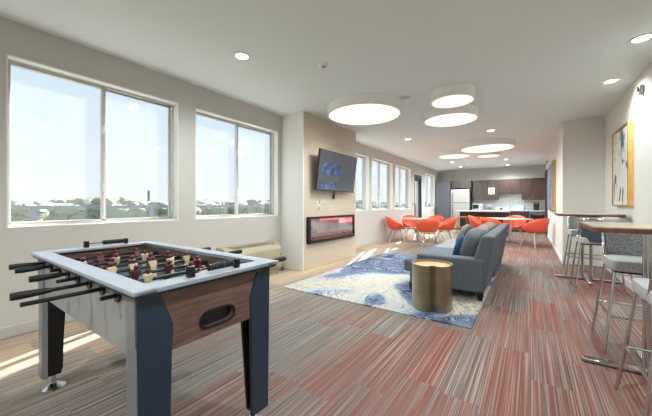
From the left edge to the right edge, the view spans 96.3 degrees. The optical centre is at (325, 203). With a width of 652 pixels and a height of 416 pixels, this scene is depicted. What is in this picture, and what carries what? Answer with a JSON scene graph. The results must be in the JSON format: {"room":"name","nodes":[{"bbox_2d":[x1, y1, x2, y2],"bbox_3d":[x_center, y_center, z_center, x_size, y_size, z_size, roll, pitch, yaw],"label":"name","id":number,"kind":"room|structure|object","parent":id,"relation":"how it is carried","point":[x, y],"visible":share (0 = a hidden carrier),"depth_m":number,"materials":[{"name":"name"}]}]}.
{"room":"common room","nodes":[
{"label":"common room","id":0,"kind":"room"},
{"bbox_2d":[83,238,127,247],"bbox_3d":[-1.636,0.287,2.180,0.028,0.045,0.272,0,0,35],"label":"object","id":1,"kind":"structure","parent":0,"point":[85,243],"depth_m":2.08,"materials":[{"name":"black plastic"}]},
{"bbox_2d":[0,17,437,327],"bbox_3d":[0.272,-0.230,7.251,0.220,2.840,19.000,0,0,35],"label":"wall","id":2,"kind":"structure","parent":0,"point":[16,39],"depth_m":3.58,"materials":[{"name":"grey paint"}]},
{"bbox_2d":[6,53,177,228],"bbox_3d":[-2.474,-0.560,3.284,0.182,1.560,1.558,0,0,35],"label":"window","id":3,"kind":"structure","parent":2,"relation":"in","point":[11,60],"depth_m":3.27,"materials":[{"name":"grey metal"}]},
{"bbox_2d":[0,266,281,339],"bbox_3d":[-2.893,1.140,2.515,0.015,0.100,7.210,0,0,35],"label":"baseboard","id":4,"kind":"structure","parent":2,"relation":"attached to","point":[17,329],"depth_m":2.67,"materials":[{"name":"beige wood"}]},
{"bbox_2d":[195,108,277,219],"bbox_3d":[-1.426,-0.560,4.784,0.182,1.560,1.638,0,0,35],"label":"window","id":5,"kind":"structure","parent":2,"relation":"in","point":[273,135],"depth_m":4.90,"materials":[{"name":"grey metal"}]},
{"bbox_2d":[356,153,368,210],"bbox_3d":[0.707,-0.590,7.838,0.182,1.560,1.628,0,0,35],"label":"window","id":6,"kind":"structure","parent":2,"relation":"in","point":[365,158],"depth_m":8.48,"materials":[{"name":"grey metal"}]},
{"bbox_2d":[372,158,392,209],"bbox_3d":[1.732,-0.590,9.305,0.182,1.560,1.628,0,0,35],"label":"window","id":7,"kind":"structure","parent":2,"relation":"in","point":[389,165],"depth_m":9.91,"materials":[{"name":"grey metal"}]},
{"bbox_2d":[356,231,414,247],"bbox_3d":[2.980,1.140,10.922,0.015,0.100,9.480,0,0,35],"label":"baseboard","id":8,"kind":"structure","parent":2,"relation":"attached to","point":[413,232],"depth_m":9.07,"materials":[{"name":"beige wood"}]},
{"bbox_2d":[395,164,410,208],"bbox_3d":[2.775,-0.590,10.797,0.182,1.560,1.628,0,0,35],"label":"window","id":9,"kind":"structure","parent":2,"relation":"in","point":[408,171],"depth_m":11.40,"materials":[{"name":"grey metal"}]},
{"bbox_2d":[414,174,421,232],"bbox_3d":[3.787,-0.002,12.176,0.142,2.384,0.940,0,0,35],"label":"door","id":10,"kind":"structure","parent":2,"relation":"in","point":[417,178],"depth_m":12.43,"materials":[{"name":"brown metal"}]},
{"bbox_2d":[425,173,434,207],"bbox_3d":[4.796,-0.600,13.691,0.182,1.580,1.668,0,0,35],"label":"window","id":11,"kind":"structure","parent":2,"relation":"in","point":[426,174],"depth_m":14.32,"materials":[{"name":"grey metal"}]},
{"bbox_2d":[281,111,301,270],"bbox_3d":[-0.085,-0.230,6.116,0.495,2.840,1.910,0,0,35],"label":"wall","id":12,"kind":"structure","parent":0,"point":[291,124],"depth_m":5.33,"materials":[{"name":"white paint"}]},
{"bbox_2d":[302,111,303,270],"bbox_3d":[-0.413,-0.230,5.191,0.030,2.840,0.022,0,0,35],"label":"trim","id":13,"kind":"structure","parent":12,"relation":"attached to","point":[302,111],"depth_m":5.18,"materials":[{"name":"white paint"}]},
{"bbox_2d":[304,112,355,270],"bbox_3d":[0.134,-0.230,5.975,0.025,2.840,1.890,0,0,35],"label":"wall panel","id":14,"kind":"object","parent":12,"relation":"attached to","point":[318,132],"depth_m":5.67,"materials":[{"name":"beige wood"}]},
{"bbox_2d":[315,148,356,198],"bbox_3d":[0.204,-0.553,5.859,0.216,0.906,1.370,0,0,35],"label":"television","id":15,"kind":"object","parent":14,"relation":"attached to","point":[336,172],"visible":1,"depth_m":5.72,"materials":[{"name":"black plastic"}]},
{"bbox_2d":[306,214,354,243],"bbox_3d":[0.149,0.480,5.928,0.050,0.490,1.678,0,0,35],"label":"electric fireplace","id":16,"kind":"object","parent":12,"relation":"attached to","point":[319,228],"visible":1,"depth_m":5.83,"materials":[{"name":"black plastic"}]},
{"bbox_2d":[319,217,351,222],"bbox_3d":[0.234,0.334,6.076,0.008,0.122,1.240,0,0,35],"label":"light","id":17,"kind":"object","parent":16,"relation":"attached to","point":[322,219],"depth_m":6.03,"materials":[{"name":"red"}]},
{"bbox_2d":[0,0,651,170],"bbox_3d":[2.403,-1.725,5.762,5.380,0.150,19.000,0,0,35],"label":"ceiling","id":18,"kind":"structure","parent":0,"point":[533,66],"depth_m":3.14,"materials":[{"name":"paint"}]},
{"bbox_2d":[233,52,249,59],"bbox_3d":[-0.936,-1.645,3.252,0.180,0.010,0.180,0,0,35],"label":"recessed light","id":19,"kind":"object","parent":18,"relation":"in","point":[238,55],"visible":1,"depth_m":3.24,"materials":[{"name":"white paint"}]},
{"bbox_2d":[318,62,327,67],"bbox_3d":[-0.036,-1.627,3.441,0.110,0.045,0.110,0,0,35],"label":"smoke detector","id":20,"kind":"object","parent":18,"relation":"attached to","point":[320,64],"visible":1,"depth_m":3.41,"materials":[{"name":"white paint"}]},
{"bbox_2d":[328,93,400,125],"bbox_3d":[0.647,-1.575,4.977,1.240,0.150,1.240,0,0,35],"label":"drum light","id":21,"kind":"object","parent":18,"relation":"attached to","point":[367,108],"visible":1,"depth_m":4.69,"materials":[{"name":"white"}]},
{"bbox_2d":[329,104,399,124],"bbox_3d":[0.647,-1.512,4.977,1.180,0.005,1.180,0,0,35],"label":"diffuser","id":22,"kind":"object","parent":21,"relation":"attached to","point":[347,114],"depth_m":4.87,"materials":[{"name":"white plastic"}]},
{"bbox_2d":[398,95,411,99],"bbox_3d":[1.219,-1.645,4.504,0.200,0.010,0.200,0,0,35],"label":"ceiling speaker","id":23,"kind":"object","parent":18,"relation":"attached to","point":[402,97],"visible":1,"depth_m":4.51,"materials":[{"name":"white paint"}]},
{"bbox_2d":[423,104,478,126],"bbox_3d":[2.240,-1.575,5.266,0.920,0.150,0.920,0,0,35],"label":"drum light","id":24,"kind":"object","parent":18,"relation":"attached to","point":[434,117],"visible":1,"depth_m":5.09,"materials":[{"name":"white"}]},
{"bbox_2d":[425,113,476,126],"bbox_3d":[2.240,-1.512,5.266,0.860,0.005,0.860,0,0,35],"label":"diffuser","id":25,"kind":"object","parent":24,"relation":"attached to","point":[437,119],"depth_m":5.21,"materials":[{"name":"white plastic"}]},
{"bbox_2d":[430,83,475,108],"bbox_3d":[1.858,-1.575,4.301,0.620,0.150,0.620,0,0,35],"label":"drum light","id":26,"kind":"object","parent":18,"relation":"attached to","point":[449,96],"visible":1,"depth_m":4.14,"materials":[{"name":"white"}]},
{"bbox_2d":[432,95,472,107],"bbox_3d":[1.858,-1.512,4.301,0.560,0.005,0.560,0,0,35],"label":"diffuser","id":27,"kind":"object","parent":26,"relation":"attached to","point":[439,101],"depth_m":4.28,"materials":[{"name":"white plastic"}]},
{"bbox_2d":[439,149,469,158],"bbox_3d":[4.070,-1.575,9.282,0.920,0.150,0.920,0,0,35],"label":"drum light","id":28,"kind":"object","parent":18,"relation":"attached to","point":[448,154],"visible":0.99,"depth_m":9.08,"materials":[{"name":"white"}]},
{"bbox_2d":[440,154,468,158],"bbox_3d":[4.070,-1.512,9.282,0.860,0.005,0.860,0,0,35],"label":"diffuser","id":29,"kind":"object","parent":28,"relation":"attached to","point":[443,156],"depth_m":9.28,"materials":[{"name":"white plastic"}]},
{"bbox_2d":[460,138,514,152],"bbox_3d":[4.382,-1.575,7.966,1.300,0.150,1.300,0,0,35],"label":"drum light","id":30,"kind":"object","parent":18,"relation":"attached to","point":[493,144],"visible":1,"depth_m":7.66,"materials":[{"name":"white"}]},
{"bbox_2d":[462,144,513,152],"bbox_3d":[4.382,-1.512,7.966,1.240,0.005,1.240,0,0,35],"label":"diffuser","id":31,"kind":"object","parent":30,"relation":"attached to","point":[472,148],"depth_m":7.93,"materials":[{"name":"white plastic"}]},
{"bbox_2d":[477,151,499,157],"bbox_3d":[5.108,-1.575,9.179,0.640,0.150,0.640,0,0,35],"label":"drum light","id":32,"kind":"object","parent":18,"relation":"attached to","point":[489,154],"visible":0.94,"depth_m":9.08,"materials":[{"name":"white"}]},
{"bbox_2d":[478,155,498,156],"bbox_3d":[5.108,-1.512,9.179,0.580,0.005,0.580,0,0,35],"label":"diffuser","id":33,"kind":"object","parent":32,"relation":"attached to","point":[478,155],"depth_m":9.14,"materials":[{"name":"white plastic"}]},
{"bbox_2d":[602,78,619,83],"bbox_3d":[3.822,-1.645,3.917,0.180,0.010,0.180,0,0,35],"label":"recessed light","id":34,"kind":"object","parent":18,"relation":"in","point":[613,80],"visible":1,"depth_m":3.92,"materials":[{"name":"white paint"}]},
{"bbox_2d":[629,33,651,43],"bbox_3d":[3.140,-1.645,2.905,0.180,0.010,0.180,0,0,35],"label":"recessed light","id":35,"kind":"object","parent":18,"relation":"in","point":[644,37],"visible":1,"depth_m":2.91,"materials":[{"name":"white paint"}]},
{"bbox_2d":[0,229,651,415],"bbox_3d":[2.403,1.240,5.762,5.380,0.100,19.000,0,0,35],"label":"floor","id":36,"kind":"structure","parent":0,"point":[521,353],"depth_m":2.21,"materials":[{"name":"carpet"}]},
{"bbox_2d":[9,238,285,415],"bbox_3d":[-1.052,0.728,1.785,1.508,0.925,1.258,0,0,35],"label":"foosball table","id":37,"kind":"object","parent":36,"relation":"on","point":[149,300],"visible":1,"depth_m":1.40,"materials":[{"name":"blue laminate"}]},
{"bbox_2d":[186,258,239,277],"bbox_3d":[-0.508,0.287,1.334,0.028,0.045,0.257,0,0,35],"label":"score counter","id":38,"kind":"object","parent":37,"relation":"on","point":[190,270],"depth_m":1.24,"materials":[{"name":"black plastic"}]},
{"bbox_2d":[216,240,283,274],"bbox_3d":[-1.120,0.917,4.800,0.306,0.545,1.367,0,0,35],"label":"air conditioner","id":39,"kind":"object","parent":36,"relation":"on","point":[271,249],"visible":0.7,"depth_m":4.77,"materials":[{"name":"beige plastic"}]},
{"bbox_2d":[227,242,269,247],"bbox_3d":[-1.232,0.657,4.703,0.154,0.010,0.760,0,0,35],"label":"grille","id":40,"kind":"object","parent":39,"relation":"attached to","point":[260,244],"depth_m":4.70,"materials":[{"name":"beige metal"}]},
{"bbox_2d":[283,252,500,328],"bbox_3d":[1.422,1.184,4.960,2.430,0.012,3.640,0,0,35],"label":"area rug","id":41,"kind":"object","parent":36,"relation":"on","point":[381,281],"visible":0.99,"depth_m":4.07,"materials":[{"name":"blue carpet"}]},
{"bbox_2d":[412,259,452,313],"bbox_3d":[1.219,0.928,3.359,0.436,0.500,0.459,0,0,35],"label":"drum side table","id":42,"kind":"object","parent":41,"relation":"on","point":[432,280],"visible":1,"depth_m":3.19,"materials":[{"name":"gold metal"}]},
{"bbox_2d":[404,222,508,300],"bbox_3d":[2.361,0.760,4.938,1.094,0.836,2.940,0,0,35],"label":"sofa","id":43,"kind":"object","parent":41,"relation":"on","point":[482,248],"visible":0.88,"depth_m":3.73,"materials":[{"name":"grey fabric"}]},
{"bbox_2d":[404,247,453,270],"bbox_3d":[1.788,0.843,4.445,0.720,0.170,1.465,0,0,35],"label":"seat cushion","id":44,"kind":"object","parent":43,"relation":"on","point":[441,250],"depth_m":4.47,"materials":[{"name":"grey fabric"}]},
{"bbox_2d":[433,239,455,247],"bbox_3d":[2.627,0.843,5.646,0.720,0.170,1.465,0,0,35],"label":"seat cushion","id":45,"kind":"object","parent":43,"relation":"on","point":[450,243],"depth_m":5.47,"materials":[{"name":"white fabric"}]},
{"bbox_2d":[452,235,464,254],"bbox_3d":[1.917,0.610,4.211,0.170,0.325,0.340,0,0,26],"label":"throw pillow","id":46,"kind":"object","parent":43,"relation":"on","point":[456,251],"visible":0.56,"depth_m":4.08,"materials":[{"name":"blue fabric"}]},
{"bbox_2d":[455,224,471,242],"bbox_3d":[2.473,0.560,5.250,0.212,0.394,0.420,0,0,40],"label":"throw pillow","id":47,"kind":"object","parent":43,"relation":"on","point":[467,227],"visible":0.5,"depth_m":5.10,"materials":[{"name":"beige fabric"}]},
{"bbox_2d":[459,227,486,256],"bbox_3d":[2.098,0.568,4.146,0.271,0.452,0.840,0,0,35],"label":"cushion","id":48,"kind":"object","parent":43,"relation":"on","point":[472,238],"depth_m":3.82,"materials":[{"name":"grey fabric"}]},
{"bbox_2d":[478,224,492,232],"bbox_3d":[2.590,0.568,4.851,0.271,0.452,0.840,0,0,35],"label":"cushion","id":49,"kind":"object","parent":43,"relation":"on","point":[488,228],"depth_m":4.63,"materials":[{"name":"beige fabric"}]},
{"bbox_2d":[485,222,496,228],"bbox_3d":[3.083,0.568,5.556,0.271,0.452,0.840,0,0,35],"label":"cushion","id":50,"kind":"object","parent":43,"relation":"on","point":[492,224],"depth_m":5.33,"materials":[{"name":"beige fabric"}]},
{"bbox_2d":[386,216,405,242],"bbox_3d":[2.178,0.787,9.135,0.615,0.814,0.643,0,0,7],"label":"dining chair","id":51,"kind":"object","parent":36,"relation":"on","point":[392,224],"visible":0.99,"depth_m":8.93,"materials":[{"name":"orange plastic"}]},
{"bbox_2d":[402,215,420,239],"bbox_3d":[2.879,0.787,9.876,0.643,0.814,0.615,0,0,2],"label":"dining chair","id":52,"kind":"object","parent":36,"relation":"on","point":[406,223],"visible":0.77,"depth_m":10.06,"materials":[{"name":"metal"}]},
{"bbox_2d":[401,218,427,243],"bbox_3d":[2.847,0.818,9.051,1.000,0.743,1.000,0,0,35],"label":"dining table","id":53,"kind":"object","parent":36,"relation":"on","point":[417,219],"visible":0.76,"depth_m":8.99,"materials":[{"name":"laminate"}]},
{"bbox_2d":[416,218,439,246],"bbox_3d":[2.865,0.787,8.192,0.643,0.814,0.615,0,0,-1],"label":"dining chair","id":54,"kind":"object","parent":36,"relation":"on","point":[430,225],"visible":0.99,"depth_m":7.99,"materials":[{"name":"fabric"}]},
{"bbox_2d":[422,215,443,240],"bbox_3d":[3.522,0.787,9.602,0.615,0.814,0.643,0,0,-39],"label":"dining chair","id":55,"kind":"object","parent":36,"relation":"on","point":[440,218],"visible":0.12,"depth_m":9.71,"materials":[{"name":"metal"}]},
{"bbox_2d":[435,181,452,221],"bbox_3d":[5.789,0.050,14.292,0.676,2.280,0.731,0,0,35],"label":"tall cabinet","id":56,"kind":"object","parent":36,"relation":"on","point":[443,189],"visible":0.64,"depth_m":13.99,"materials":[{"name":"wood"}]},
{"bbox_2d":[435,217,456,241],"bbox_3d":[3.646,0.787,8.873,0.615,0.814,0.643,0,0,13],"label":"dining chair","id":57,"kind":"object","parent":36,"relation":"on","point":[449,224],"visible":0.86,"depth_m":8.67,"materials":[{"name":"plastic"}]},
{"bbox_2d":[451,189,471,229],"bbox_3d":[6.394,0.258,13.788,0.800,1.865,0.851,0,0,35],"label":"refrigerator","id":58,"kind":"object","parent":36,"relation":"on","point":[461,199],"visible":0.7,"depth_m":13.50,"materials":[{"name":"silver metal"}]},
{"bbox_2d":[455,216,467,233],"bbox_3d":[5.384,0.846,11.548,0.428,0.692,0.388,0,0,35],"label":"counter stool","id":59,"kind":"object","parent":36,"relation":"on","point":[458,217],"visible":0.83,"depth_m":11.56,"materials":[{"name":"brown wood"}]},
{"bbox_2d":[468,215,480,227],"bbox_3d":[4.990,0.787,9.569,0.615,0.814,0.643,0,0,38],"label":"dining chair","id":60,"kind":"object","parent":36,"relation":"on","point":[474,222],"visible":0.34,"depth_m":9.47,"materials":[{"name":"plastic"}]},
{"bbox_2d":[460,212,509,235],"bbox_3d":[6.330,0.748,11.679,1.720,0.885,0.522,0,0,35],"label":"kitchen island","id":61,"kind":"object","parent":36,"relation":"on","point":[463,222],"visible":0.27,"depth_m":11.50,"materials":[{"name":"brown wood"}]},
{"bbox_2d":[455,210,510,211],"bbox_3d":[6.206,0.282,11.572,1.880,0.044,0.920,0,0,35],"label":"island countertop","id":62,"kind":"structure","parent":61,"relation":"on","point":[455,210],"depth_m":11.58,"materials":[{"name":"grey stone"}]},
{"bbox_2d":[480,217,505,244],"bbox_3d":[4.867,0.787,8.596,0.615,0.814,0.643,0,0,-27],"label":"dining chair","id":63,"kind":"object","parent":36,"relation":"on","point":[483,220],"visible":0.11,"depth_m":8.38,"materials":[{"name":"plastic"}]},
{"bbox_2d":[494,218,532,243],"bbox_3d":[5.689,0.818,9.017,1.160,0.743,1.160,0,0,35],"label":"dining table","id":64,"kind":"object","parent":36,"relation":"on","point":[509,219],"visible":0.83,"depth_m":8.98,"materials":[{"name":"laminate"}]},
{"bbox_2d":[503,215,525,239],"bbox_3d":[6.261,0.787,9.690,0.643,0.814,0.615,0,0,40],"label":"dining chair","id":65,"kind":"object","parent":36,"relation":"on","point":[518,224],"visible":0.65,"depth_m":9.83,"materials":[{"name":"plastic"}]},
{"bbox_2d":[510,211,528,232],"bbox_3d":[8.299,0.748,12.577,0.756,0.885,0.634,0,0,35],"label":"base cabinet","id":66,"kind":"object","parent":36,"relation":"on","point":[525,214],"visible":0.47,"depth_m":12.30,"materials":[{"name":"brown wood"}]},
{"bbox_2d":[520,218,550,247],"bbox_3d":[5.842,0.787,8.116,0.643,0.814,0.615,0,0,-10],"label":"dining chair","id":67,"kind":"object","parent":36,"relation":"on","point":[537,225],"visible":1,"depth_m":7.92,"materials":[{"name":"plastic"}]},
{"bbox_2d":[530,211,544,232],"bbox_3d":[8.826,0.750,12.197,0.520,0.880,0.614,0,0,35],"label":"dishwasher","id":68,"kind":"object","parent":36,"relation":"on","point":[534,215],"visible":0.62,"depth_m":12.01,"materials":[{"name":"metal"}]},
{"bbox_2d":[563,216,612,274],"bbox_3d":[4.441,0.691,4.978,0.600,1.002,0.558,0,0,35],"label":"bar stool","id":69,"kind":"object","parent":36,"relation":"on","point":[572,221],"visible":0.46,"depth_m":5.16,"materials":[{"name":"silver metal"}]},
{"bbox_2d":[554,213,625,285],"bbox_3d":[4.092,0.669,4.582,0.800,1.041,0.800,0,0,35],"label":"bar table","id":70,"kind":"object","parent":36,"relation":"on","point":[584,276],"visible":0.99,"depth_m":4.50,"materials":[{"name":"brown wood"}]},
{"bbox_2d":[569,218,633,292],"bbox_3d":[3.718,0.691,3.961,0.600,1.002,0.558,0,0,35],"label":"bar stool","id":71,"kind":"object","parent":36,"relation":"on","point":[587,237],"visible":0.47,"depth_m":3.89,"materials":[{"name":"silver metal"}]},
{"bbox_2d":[579,221,651,375],"bbox_3d":[2.280,0.669,2.006,0.800,1.041,0.800,0,0,35],"label":"bar table","id":72,"kind":"object","parent":36,"relation":"on","point":[645,229],"visible":0.84,"depth_m":2.06,"materials":[{"name":"brown wood"}]},
{"bbox_2d":[591,232,641,354],"bbox_3d":[2.592,0.691,2.366,0.600,1.002,0.558,0,0,35],"label":"bar stool","id":73,"kind":"object","parent":36,"relation":"on","point":[622,252],"visible":0.66,"depth_m":2.54,"materials":[{"name":"silver metal"}]},
{"bbox_2d":[614,261,651,415],"bbox_3d":[1.949,0.691,1.488,0.600,1.002,0.558,0,0,35],"label":"bar stool","id":74,"kind":"object","parent":36,"relation":"on","point":[642,287],"visible":1,"depth_m":1.69,"materials":[{"name":"metal"}]},
{"bbox_3d":[7.692,0.747,13.001,0.716,0.885,0.634,0,0,35],"label":"base cabinet","id":75,"kind":"object","parent":36,"relation":"on","visible":0},
{"bbox_2d":[497,210,544,211],"bbox_3d":[7.945,0.285,12.831,2.729,0.040,0.636,0,0,35],"label":"countertop","id":76,"kind":"structure","parent":75,"relation":"on","point":[497,210],"depth_m":12.23,"materials":[{"name":"grey stone"}]},
{"bbox_2d":[472,204,482,209],"bbox_3d":[7.046,0.130,13.578,0.400,0.270,0.308,0,0,35],"label":"microwave","id":77,"kind":"object","parent":76,"relation":"on","point":[474,206],"visible":1,"depth_m":13.46,"materials":[{"name":"white paint"}]},
{"bbox_2d":[533,202,538,209],"bbox_3d":[8.831,0.100,12.256,0.200,0.330,0.268,0,0,35],"label":"coffee maker","id":78,"kind":"object","parent":76,"relation":"on","point":[535,204],"visible":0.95,"depth_m":12.19,"materials":[{"name":"black plastic"}]},
{"bbox_2d":[438,165,544,220],"bbox_3d":[7.598,-0.230,13.569,4.554,2.840,0.150,0,0,35],"label":"wall","id":79,"kind":"structure","parent":0,"point":[537,171],"depth_m":13.39,"materials":[{"name":"grey paint"}]},
{"bbox_2d":[452,180,471,188],"bbox_3d":[6.487,-0.915,13.896,0.836,0.350,0.581,0,0,35],"label":"upper cabinet","id":80,"kind":"object","parent":79,"relation":"attached to","point":[455,184],"visible":1,"depth_m":13.68,"materials":[{"name":"brown wood"}]},
{"bbox_2d":[472,180,481,199],"bbox_3d":[7.069,-0.635,13.611,0.396,0.910,0.381,0,0,35],"label":"upper cabinet","id":81,"kind":"object","parent":79,"relation":"attached to","point":[477,184],"visible":0.99,"depth_m":13.47,"materials":[{"name":"brown wood"}]},
{"bbox_2d":[482,180,487,199],"bbox_3d":[7.324,-0.635,13.434,0.216,0.910,0.381,0,0,35],"label":"upper cabinet","id":82,"kind":"object","parent":79,"relation":"attached to","point":[484,182],"visible":1,"depth_m":13.30,"materials":[{"name":"brown wood"}]},
{"bbox_2d":[488,180,498,199],"bbox_3d":[7.582,-0.635,13.253,0.406,0.910,0.381,0,0,35],"label":"upper cabinet","id":83,"kind":"object","parent":79,"relation":"attached to","point":[491,183],"visible":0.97,"depth_m":13.11,"materials":[{"name":"brown wood"}]},
{"bbox_2d":[488,188,494,193],"bbox_3d":[7.450,-0.585,13.143,0.240,0.290,0.006,0,0,35],"label":"paper notice","id":84,"kind":"object","parent":83,"relation":"attached to","point":[490,190],"visible":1,"depth_m":13.14,"materials":[{"name":"white paper"}]},
{"bbox_2d":[474,194,544,209],"bbox_3d":[8.133,-0.225,13.096,2.734,0.970,0.012,0,0,35],"label":"backsplash","id":85,"kind":"structure","parent":79,"relation":"attached to","point":[506,201],"depth_m":13.02,"materials":[{"name":"white tile"}]},
{"bbox_2d":[498,179,521,193],"bbox_3d":[8.106,-0.770,12.887,0.866,0.640,0.381,0,0,35],"label":"upper cabinet","id":86,"kind":"object","parent":79,"relation":"attached to","point":[505,186],"visible":1,"depth_m":12.73,"materials":[{"name":"brown wood"}]},
{"bbox_2d":[522,178,532,199],"bbox_3d":[8.627,-0.635,12.523,0.396,0.910,0.381,0,0,35],"label":"upper cabinet","id":87,"kind":"object","parent":79,"relation":"attached to","point":[527,183],"visible":0.99,"depth_m":12.38,"materials":[{"name":"brown wood"}]},
{"bbox_2d":[533,178,544,199],"bbox_3d":[8.955,-0.635,12.294,0.396,0.910,0.381,0,0,35],"label":"upper cabinet","id":88,"kind":"object","parent":79,"relation":"attached to","point":[538,183],"visible":0.98,"depth_m":12.16,"materials":[{"name":"brown wood"}]},
{"bbox_2d":[545,116,604,261],"bbox_3d":[7.311,-0.230,8.854,0.776,2.840,7.910,0,0,35],"label":"wall","id":89,"kind":"structure","parent":0,"point":[578,149],"depth_m":5.70,"materials":[{"name":"paint"}]},
{"bbox_2d":[544,170,547,235],"bbox_3d":[8.390,-0.037,11.156,0.090,2.454,1.100,0,0,35],"label":"door","id":90,"kind":"structure","parent":89,"relation":"in","point":[545,208],"depth_m":10.70,"materials":[{"name":"grey wood"}]},
{"bbox_2d":[547,160,555,210],"bbox_3d":[6.626,-0.470,8.606,0.062,1.283,3.100,0,0,35],"label":"painting","id":91,"kind":"object","parent":89,"relation":"attached to","point":[551,172],"visible":1,"depth_m":8.05,"materials":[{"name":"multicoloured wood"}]},
{"bbox_2d":[547,234,562,262],"bbox_3d":[6.413,1.140,8.261,0.015,0.100,5.910,0,0,35],"label":"baseboard","id":92,"kind":"structure","parent":89,"relation":"attached to","point":[549,238],"depth_m":7.21,"materials":[{"name":"white paint"}]},
{"bbox_2d":[563,259,602,266],"bbox_3d":[4.973,1.140,5.653,0.611,0.100,0.015,0,0,35],"label":"baseboard","id":93,"kind":"structure","parent":89,"relation":"attached to","point":[595,263],"depth_m":5.62,"materials":[{"name":"white paint"}]},
{"bbox_2d":[605,62,651,281],"bbox_3d":[2.184,-0.230,0.969,0.150,2.840,10.890,0,0,35],"label":"wall","id":94,"kind":"structure","parent":0,"point":[631,106],"depth_m":3.84,"materials":[{"name":"paint"}]},
{"bbox_2d":[612,121,633,205],"bbox_3d":[4.433,-0.550,4.374,0.062,1.163,0.930,0,0,35],"label":"painting","id":95,"kind":"object","parent":94,"relation":"attached to","point":[623,138],"visible":1,"depth_m":4.24,"materials":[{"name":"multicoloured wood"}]},
{"bbox_2d":[606,266,641,298],"bbox_3d":[2.173,1.140,1.098,0.015,0.100,10.690,0,0,35],"label":"baseboard","id":96,"kind":"structure","parent":94,"relation":"attached to","point":[628,283],"depth_m":4.27,"materials":[{"name":"white paint"}]},
{"bbox_2d":[636,84,643,95],"bbox_3d":[3.946,-1.430,3.671,0.055,0.120,0.090,0,0,35],"label":"fire alarm","id":97,"kind":"object","parent":94,"relation":"attached to","point":[640,89],"visible":1,"depth_m":3.64,"materials":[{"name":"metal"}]},
{"label":"outside","id":98,"kind":"structure","parent":0,"visible":0},
{"bbox_3d":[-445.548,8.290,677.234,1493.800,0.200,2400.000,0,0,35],"label":"ground","id":99,"kind":"structure","parent":98,"visible":0},
{"bbox_2d":[11,199,49,220],"bbox_3d":[-45.889,3.641,41.714,8.303,9.099,8.391,0,0,22],"label":"tree","id":100,"kind":"object","parent":99,"relation":"on","point":[42,213],"visible":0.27,"depth_m":41.07,"materials":[{"name":"green plant"}]},
{"bbox_2d":[11,200,62,221],"bbox_3d":[-44.707,3.781,44.014,6.304,8.817,8.155,0,0,11],"label":"tree","id":101,"kind":"object","parent":99,"relation":"on","point":[50,217],"visible":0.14,"depth_m":44.56,"materials":[{"name":"green plant"}]},
{"bbox_2d":[49,198,91,210],"bbox_3d":[-42.855,3.547,49.959,8.703,9.285,6.111,0,0,-9],"label":"tree","id":102,"kind":"object","parent":99,"relation":"on","point":[79,201],"visible":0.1,"depth_m":48.43,"materials":[{"name":"green plant"}]},
{"bbox_2d":[52,197,99,219],"bbox_3d":[-40.241,3.488,49.900,9.025,9.403,9.120,0,0,-4],"label":"tree","id":103,"kind":"object","parent":99,"relation":"on","point":[65,214],"visible":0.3,"depth_m":46.64,"materials":[{"name":"green plant"}]},
{"bbox_2d":[90,195,134,218],"bbox_3d":[-36.249,3.362,50.645,5.835,9.655,7.549,0,0,11],"label":"tree","id":104,"kind":"object","parent":99,"relation":"on","point":[110,201],"visible":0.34,"depth_m":48.29,"materials":[{"name":"green plant"}]},
{"bbox_2d":[110,204,148,217],"bbox_3d":[-34.715,3.833,52.087,7.733,8.714,9.164,0,0,-18],"label":"tree","id":105,"kind":"object","parent":99,"relation":"on","point":[129,212],"visible":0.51,"depth_m":49.02,"materials":[{"name":"green plant"}]},
{"bbox_2d":[126,199,167,216],"bbox_3d":[-32.588,3.644,53.162,8.952,9.092,6.286,0,0,-36],"label":"tree","id":106,"kind":"object","parent":99,"relation":"on","point":[158,212],"visible":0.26,"depth_m":52.48,"materials":[{"name":"green plant"}]},
{"bbox_2d":[196,203,209,215],"bbox_3d":[-26.099,4.009,56.342,7.636,8.362,9.048,0,0,-44],"label":"tree","id":107,"kind":"object","parent":99,"relation":"on","point":[199,211],"visible":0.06,"depth_m":56.72,"materials":[{"name":"green plant"}]},
{"bbox_2d":[199,200,230,214],"bbox_3d":[-23.267,3.672,61.954,8.308,9.035,8.221,0,0,33],"label":"tree","id":108,"kind":"object","parent":99,"relation":"on","point":[215,210],"visible":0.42,"depth_m":58.73,"materials":[{"name":"green plant"}]},
{"bbox_2d":[229,201,256,213],"bbox_3d":[-18.028,3.786,64.192,9.974,8.808,8.417,0,0,20],"label":"tree","id":109,"kind":"object","parent":99,"relation":"on","point":[240,209],"visible":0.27,"depth_m":60.93,"materials":[{"name":"green plant"}]},
{"bbox_2d":[244,198,268,211],"bbox_3d":[-14.661,3.446,65.731,6.921,9.488,9.858,0,0,2],"label":"tree","id":110,"kind":"object","parent":99,"relation":"on","point":[257,201],"visible":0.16,"depth_m":62.55,"materials":[{"name":"green plant"}]},
{"bbox_2d":[257,203,268,212],"bbox_3d":[-11.735,3.574,62.242,8.881,9.232,8.788,0,0,7],"label":"tree","id":111,"kind":"object","parent":99,"relation":"on","point":[261,209],"visible":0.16,"depth_m":58.37,"materials":[{"name":"green plant"}]},
{"bbox_2d":[358,201,386,208],"bbox_3d":[15.142,3.577,92.309,9.346,9.226,9.461,0,0,44],"label":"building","id":112,"kind":"structure","parent":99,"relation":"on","point":[373,202],"depth_m":91.28,"materials":[{"name":"white"}]},
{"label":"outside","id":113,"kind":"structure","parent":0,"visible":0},
{"bbox_3d":[0.054,1.325,8.624,1.710,0.230,22.600,0,0,35],"label":"terrace","id":114,"kind":"object","parent":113,"visible":0},
{"bbox_2d":[11,204,415,220],"bbox_3d":[-0.582,0.618,8.945,0.060,1.185,22.000,0,0,35],"label":"balcony railing","id":115,"kind":"object","parent":114,"relation":"on","point":[33,209],"visible":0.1,"depth_m":4.83,"materials":[{"name":"grey metal"}]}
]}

